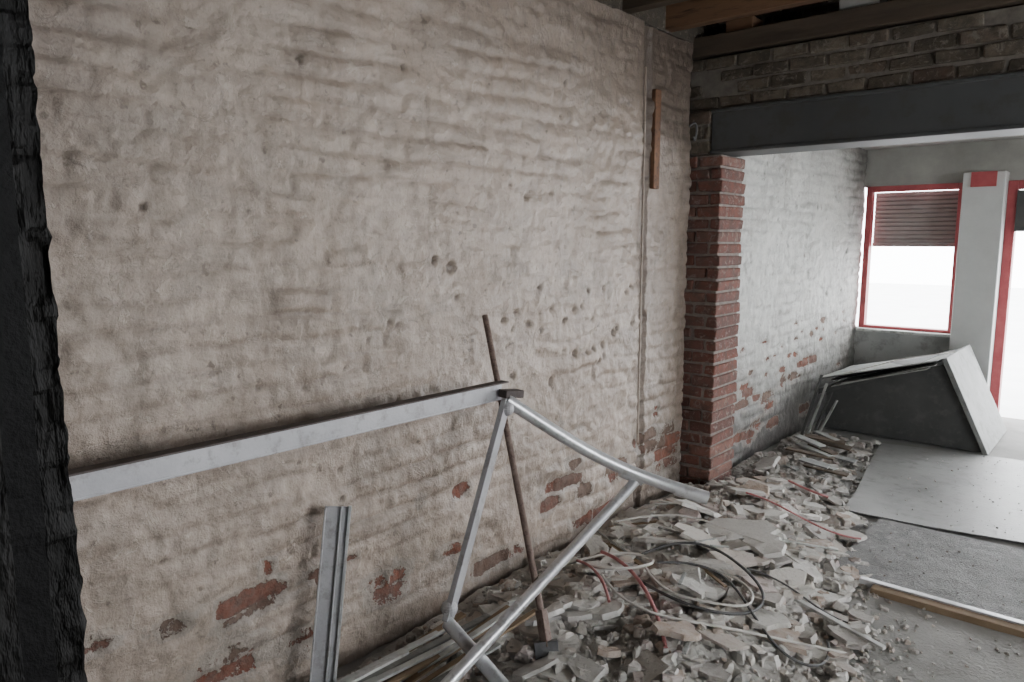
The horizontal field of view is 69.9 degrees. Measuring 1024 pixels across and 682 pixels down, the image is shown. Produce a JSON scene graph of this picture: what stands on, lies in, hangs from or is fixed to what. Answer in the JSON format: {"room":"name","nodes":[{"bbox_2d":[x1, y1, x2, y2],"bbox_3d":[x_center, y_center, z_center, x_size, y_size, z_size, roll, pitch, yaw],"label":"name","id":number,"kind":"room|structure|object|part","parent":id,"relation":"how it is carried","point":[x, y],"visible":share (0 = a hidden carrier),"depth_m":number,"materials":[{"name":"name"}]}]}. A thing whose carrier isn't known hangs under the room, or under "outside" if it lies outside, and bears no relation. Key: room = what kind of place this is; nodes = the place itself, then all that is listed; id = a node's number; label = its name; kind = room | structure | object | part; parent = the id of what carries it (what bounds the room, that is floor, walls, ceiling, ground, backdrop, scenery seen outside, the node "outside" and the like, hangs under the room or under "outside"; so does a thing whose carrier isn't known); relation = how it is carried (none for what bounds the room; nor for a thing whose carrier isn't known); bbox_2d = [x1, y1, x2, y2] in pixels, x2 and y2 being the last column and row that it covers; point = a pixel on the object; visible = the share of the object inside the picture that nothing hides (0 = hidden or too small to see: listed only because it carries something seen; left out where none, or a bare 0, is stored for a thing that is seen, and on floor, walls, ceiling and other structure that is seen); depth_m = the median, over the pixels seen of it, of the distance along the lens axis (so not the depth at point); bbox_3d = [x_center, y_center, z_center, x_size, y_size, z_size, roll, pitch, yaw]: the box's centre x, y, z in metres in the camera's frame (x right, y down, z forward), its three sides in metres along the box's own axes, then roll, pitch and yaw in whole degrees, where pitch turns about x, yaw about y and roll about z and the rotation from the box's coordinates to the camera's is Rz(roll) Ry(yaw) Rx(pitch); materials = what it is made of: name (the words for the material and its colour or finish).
{"room":"abandoned building interior","nodes":[
{"label":"abandoned building interior","id":0,"kind":"room"},
{"bbox_2d":[28,0,692,681],"bbox_3d":[-0.790,-0.109,2.325,0.081,2.680,5.678,7,10,40],"label":"wall","id":1,"kind":"structure","parent":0,"point":[261,214],"depth_m":2.52,"materials":[{"name":"beige brick"}]},
{"bbox_2d":[595,0,719,43],"bbox_3d":[-0.742,-1.601,2.426,0.290,0.230,6.200,7,10,40],"label":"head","id":2,"kind":"object","parent":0,"point":[656,17],"depth_m":4.02},
{"bbox_2d":[337,586,1023,681],"bbox_3d":[1.128,1.503,0.445,5.800,0.010,5.030,7,10,40],"label":"floor","id":3,"kind":"structure","parent":0,"point":[953,634],"depth_m":2.79,"materials":[{"name":"concrete"}]},
{"bbox_2d":[309,506,351,681],"bbox_3d":[-0.608,0.877,2.444,0.074,0.645,0.184,4,9,26],"label":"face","id":4,"kind":"object","parent":3,"relation":"on","point":[332,519],"depth_m":2.45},
{"bbox_3d":[-0.648,0.878,2.433,0.012,0.637,0.130,4,9,26],"label":"lip","id":5,"kind":"part","parent":4,"relation":"part of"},
{"bbox_3d":[-0.598,0.877,2.446,0.011,0.637,0.130,4,9,26],"label":"lip","id":6,"kind":"part","parent":4,"relation":"part of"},
{"bbox_3d":[-0.570,0.876,2.453,0.015,0.637,0.133,4,9,26],"label":"lip","id":7,"kind":"part","parent":4,"relation":"part of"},
{"bbox_2d":[336,375,1023,681],"bbox_3d":[1.870,0.919,2.978,3.261,0.538,5.321,7,10,40],"label":"rubble pile","id":8,"kind":"object","parent":3,"relation":"on","point":[599,640],"visible":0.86,"depth_m":3.04,"materials":[{"name":"concrete"}]},
{"bbox_2d":[336,595,535,681],"bbox_3d":[-0.307,1.111,2.530,0.288,0.150,1.114,8,11,44],"label":"metal profiles","id":9,"kind":"object","parent":8,"relation":"on","point":[401,665],"visible":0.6,"depth_m":2.56,"materials":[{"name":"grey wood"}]},
{"bbox_2d":[482,314,558,659],"bbox_3d":[0.025,0.525,2.808,0.089,1.198,0.689,-3,8,-18],"label":"metal rod","id":10,"kind":"object","parent":8,"relation":"on","point":[546,644],"visible":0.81,"depth_m":2.73,"materials":[{"name":"metal"}]},
{"bbox_3d":[0.007,0.480,2.819,0.029,1.112,0.645,-3,8,-22],"label":"handle","id":11,"kind":"part","parent":10,"relation":"part of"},
{"bbox_3d":[0.124,1.108,2.595,0.092,0.100,0.056,-1,8,-4],"label":"blade","id":12,"kind":"part","parent":10,"relation":"part of","materials":[{"name":"metal"}]},
{"bbox_2d":[440,389,709,681],"bbox_3d":[0.179,0.669,2.803,1.316,0.931,0.519,-7,10,-41],"label":"metal frame","id":13,"kind":"object","parent":8,"relation":"on","point":[474,652],"visible":1,"depth_m":2.76,"materials":[{"name":"metal"}]},
{"bbox_2d":[68,380,508,501],"bbox_3d":[-0.658,0.287,2.223,0.045,0.078,1.925,7,10,40],"label":"channel","id":14,"kind":"object","parent":13,"relation":"attached to","point":[94,480],"visible":0.83,"depth_m":2.12,"materials":[{"name":"grey metal"}]},
{"bbox_3d":[-0.124,0.609,2.719,0.024,0.735,0.483,4,9,27],"label":"flat leg","id":15,"kind":"part","parent":13,"relation":"part of","materials":[{"name":"metal"}]},
{"bbox_3d":[0.388,0.439,2.988,0.869,0.488,0.114,-1,8,-9],"label":"curved rail","id":16,"kind":"part","parent":13,"relation":"part of","materials":[{"name":"metal"}]},
{"bbox_2d":[564,480,860,666],"bbox_3d":[1.156,0.966,3.494,1.207,0.210,2.260,7,10,40],"label":"tangled cables","id":17,"kind":"object","parent":8,"relation":"on","point":[643,584],"visible":0.98,"depth_m":3.00,"materials":[{"name":"grey plastic"}]},
{"bbox_2d":[859,576,1023,637],"bbox_3d":[2.872,1.244,2.186,3.460,0.038,0.085,7,10,40],"label":"threshold strip","id":18,"kind":"object","parent":3,"relation":"on","point":[973,615],"visible":1,"depth_m":3.06,"materials":[{"name":"brown wood"}]},
{"bbox_2d":[689,111,713,155],"bbox_3d":[1.200,-1.244,4.445,0.157,0.250,0.329,7,10,40],"label":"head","id":19,"kind":"object","parent":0,"point":[702,145],"depth_m":4.32},
{"bbox_2d":[679,154,745,484],"bbox_3d":[1.239,-0.100,4.584,0.250,2.045,0.355,7,10,40],"label":"brick pier","id":20,"kind":"object","parent":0,"point":[711,292],"visible":0.91,"depth_m":4.46,"materials":[{"name":"red brick"}]},
{"bbox_2d":[730,148,867,467],"bbox_3d":[2.299,-0.421,5.760,0.040,2.360,2.870,7,10,40],"label":"wall","id":21,"kind":"structure","parent":0,"point":[803,217],"depth_m":5.61,"materials":[{"name":"white brick"}]},
{"bbox_2d":[858,187,874,326],"bbox_3d":[3.285,-0.772,6.786,0.050,1.285,0.090,7,10,40],"label":"window frame","id":22,"kind":"structure","parent":21,"relation":"attached to","point":[870,200],"depth_m":6.76,"materials":[{"name":"metal"}]},
{"bbox_2d":[853,325,949,364],"bbox_3d":[3.605,0.259,6.762,0.850,0.740,0.200,7,10,40],"label":"wall","id":23,"kind":"structure","parent":21,"relation":"attached to","point":[869,347],"depth_m":6.71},
{"bbox_2d":[856,327,949,337],"bbox_3d":[3.518,-0.080,6.591,0.780,0.027,0.100,7,10,40],"label":"window ledge","id":24,"kind":"object","parent":23,"relation":"attached to","point":[921,333],"visible":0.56,"depth_m":6.55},
{"bbox_2d":[864,324,946,332],"bbox_3d":[3.561,-0.115,6.636,0.680,0.025,0.090,7,10,40],"label":"sill","id":25,"kind":"structure","parent":21,"relation":"attached to","point":[865,325],"depth_m":6.59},
{"bbox_2d":[718,0,890,33],"bbox_3d":[3.358,-1.542,2.877,5.929,0.483,0.202,7,10,40],"label":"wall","id":26,"kind":"structure","parent":0,"point":[828,6],"depth_m":4.21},
{"bbox_2d":[710,71,1023,156],"bbox_3d":[3.318,-0.989,2.600,5.480,0.250,0.270,7,10,40],"label":"steel beam","id":27,"kind":"structure","parent":26,"relation":"attached to","point":[988,106],"depth_m":3.72,"materials":[{"name":"black metal"}]},
{"bbox_2d":[690,5,1023,112],"bbox_3d":[3.290,-1.275,2.639,5.678,0.295,0.308,7,10,40],"label":"wall","id":28,"kind":"structure","parent":27,"relation":"on","point":[991,42],"depth_m":3.72,"materials":[{"name":"brown brick"}]},
{"bbox_2d":[622,0,1023,60],"bbox_3d":[1.491,-1.304,0.637,5.800,0.290,5.548,7,10,40],"label":"ceiling","id":29,"kind":"structure","parent":0,"point":[745,32],"depth_m":3.79,"materials":[{"name":"brown wood"}]},
{"bbox_2d":[634,417,1023,550],"bbox_3d":[4.137,1.027,3.898,5.800,0.008,4.160,7,10,40],"label":"floor","id":30,"kind":"structure","parent":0,"point":[1011,445],"depth_m":5.47,"materials":[{"name":"grey concrete"}]},
{"bbox_2d":[860,135,1023,149],"bbox_3d":[4.472,-1.388,3.880,5.900,0.070,3.050,7,10,40],"label":"ceiling","id":31,"kind":"structure","parent":0,"point":[1016,136],"depth_m":6.15,"materials":[{"name":"paint"}]},
{"bbox_2d":[865,139,1023,187],"bbox_3d":[5.384,-1.359,4.989,5.550,0.370,0.200,7,10,40],"label":"wall","id":32,"kind":"structure","parent":0,"point":[946,163],"depth_m":6.31,"materials":[{"name":"paint"}]},
{"bbox_2d":[873,183,958,192],"bbox_3d":[3.561,-1.351,6.465,0.680,0.050,0.090,7,10,40],"label":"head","id":33,"kind":"object","parent":32,"relation":"attached to","point":[945,186],"visible":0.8,"depth_m":6.43},
{"bbox_2d":[873,190,958,242],"bbox_3d":[3.655,-1.109,6.562,0.760,0.456,0.012,7,10,40],"label":"roller shutter","id":34,"kind":"object","parent":32,"relation":"attached to","point":[918,216],"visible":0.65,"depth_m":6.58,"materials":[{"name":"red metal"}]},
{"bbox_2d":[872,243,953,246],"bbox_3d":[3.652,-0.866,6.593,0.760,0.035,0.040,7,10,40],"label":"rail","id":35,"kind":"object","parent":34,"relation":"attached to","point":[873,244],"visible":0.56,"depth_m":6.59,"materials":[{"name":"metal"}]},
{"bbox_2d":[947,183,962,332],"bbox_3d":[3.837,-0.706,6.314,0.050,1.285,0.090,7,10,40],"label":"window frame","id":36,"kind":"structure","parent":32,"relation":"attached to","point":[960,184],"depth_m":6.29,"materials":[{"name":"red metal"}]},
{"bbox_2d":[990,180,1019,410],"bbox_3d":[4.116,-0.306,6.139,0.070,2.030,0.110,7,10,40],"label":"door frame","id":37,"kind":"structure","parent":32,"relation":"attached to","point":[1009,233],"depth_m":6.09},
{"bbox_2d":[1018,180,1023,189],"bbox_3d":[4.722,-1.206,5.487,1.530,0.070,0.110,7,10,40],"label":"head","id":38,"kind":"object","parent":32,"relation":"attached to","point":[1021,182],"visible":1,"depth_m":5.93},
{"bbox_2d":[1014,190,1023,230],"bbox_3d":[4.719,-0.997,5.512,1.530,0.330,0.160,7,10,40],"label":"window blind","id":39,"kind":"object","parent":38,"relation":"attached to","point":[1019,216],"visible":1,"depth_m":5.93,"materials":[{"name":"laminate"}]},
{"bbox_2d":[949,171,1009,389],"bbox_3d":[3.966,-0.356,6.243,0.300,2.100,0.380,7,10,40],"label":"column","id":40,"kind":"structure","parent":0,"point":[983,209],"depth_m":6.06,"materials":[{"name":"white paint"}]},
{"bbox_2d":[970,171,997,186],"bbox_3d":[3.835,-1.316,5.957,0.180,0.120,0.018,7,10,40],"label":"sign panel","id":41,"kind":"object","parent":40,"relation":"attached to","point":[985,178],"visible":1,"depth_m":5.95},
{"bbox_3d":[2.440,1.340,2.126,6.020,0.105,9.300,7,10,40],"label":"floor","id":42,"kind":"structure","parent":0,"visible":0},
{"bbox_2d":[818,344,1006,454],"bbox_3d":[3.230,0.376,5.912,1.204,0.708,1.029,7,10,40],"label":"cabinet","id":43,"kind":"object","parent":42,"relation":"on","point":[945,399],"depth_m":5.62,"materials":[{"name":"laminate"}]},
{"bbox_3d":[3.143,0.239,6.042,0.880,0.372,0.920,7,10,40],"label":"panel","id":44,"kind":"part","parent":43,"relation":"part of","materials":[{"name":"laminate"}]},
{"bbox_3d":[3.010,0.458,5.655,1.118,0.609,0.040,7,10,40],"label":"panel","id":45,"kind":"part","parent":43,"relation":"part of","materials":[{"name":"laminate"}]},
{"bbox_3d":[3.592,0.424,5.676,0.342,0.678,0.920,7,10,40],"label":"panel","id":46,"kind":"part","parent":43,"relation":"part of","materials":[{"name":"laminate"}]},
{"bbox_2d":[838,519,1023,620],"bbox_3d":[3.059,1.176,2.658,3.400,0.014,0.820,7,10,40],"label":"board","id":47,"kind":"object","parent":42,"relation":"on","point":[954,576],"visible":0.97,"depth_m":3.47,"materials":[{"name":"grey concrete"}]},
{"bbox_2d":[846,443,1023,542],"bbox_3d":[3.762,0.978,4.125,3.370,0.012,2.300,7,10,40],"label":"sheet","id":48,"kind":"object","parent":42,"relation":"on","point":[889,462],"visible":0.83,"depth_m":4.51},
{"bbox_3d":[0.134,-0.295,3.677,0.230,2.680,8.950,7,10,40],"label":"wall","id":49,"kind":"structure","parent":0,"visible":0},
{"bbox_2d":[636,67,646,442],"bbox_3d":[0.705,-0.434,3.990,0.012,2.030,0.017,7,10,40],"label":"conduit","id":50,"kind":"object","parent":49,"relation":"attached to","point":[645,77],"visible":1,"depth_m":3.98,"materials":[{"name":"beige paint"}]},
{"bbox_2d":[650,89,661,188],"bbox_3d":[0.788,-1.105,4.021,0.026,0.530,0.060,7,10,40],"label":"timber cross-piece","id":51,"kind":"object","parent":49,"relation":"attached to","point":[656,93],"visible":1,"depth_m":4.01,"materials":[{"name":"brown wood"}]},
{"bbox_2d":[689,122,697,140],"bbox_3d":[1.050,-1.213,4.250,0.041,0.108,0.049,7,10,40],"label":"hook","id":52,"kind":"object","parent":49,"relation":"attached to","point":[695,123],"visible":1,"depth_m":4.25,"materials":[{"name":"black metal"}]},
{"bbox_3d":[-1.035,-0.052,1.034,1.285,2.920,0.130,7,10,40],"label":"wall","id":53,"kind":"structure","parent":0,"visible":0},
{"bbox_2d":[0,0,87,681],"bbox_3d":[-0.505,0.203,0.725,0.094,2.500,0.125,7,10,40],"label":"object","id":54,"kind":"structure","parent":53,"relation":"attached to","point":[43,621],"depth_m":0.70,"materials":[{"name":"black"}]},
{"label":"outside","id":55,"kind":"structure","parent":0,"visible":0},
{"bbox_2d":[855,282,1023,419],"bbox_3d":[12.317,-0.304,14.362,28.000,0.100,22.300,7,10,40],"label":"outdoor background","id":56,"kind":"structure","parent":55,"point":[908,305],"depth_m":15.56,"materials":[{"name":"white"}]}
]}

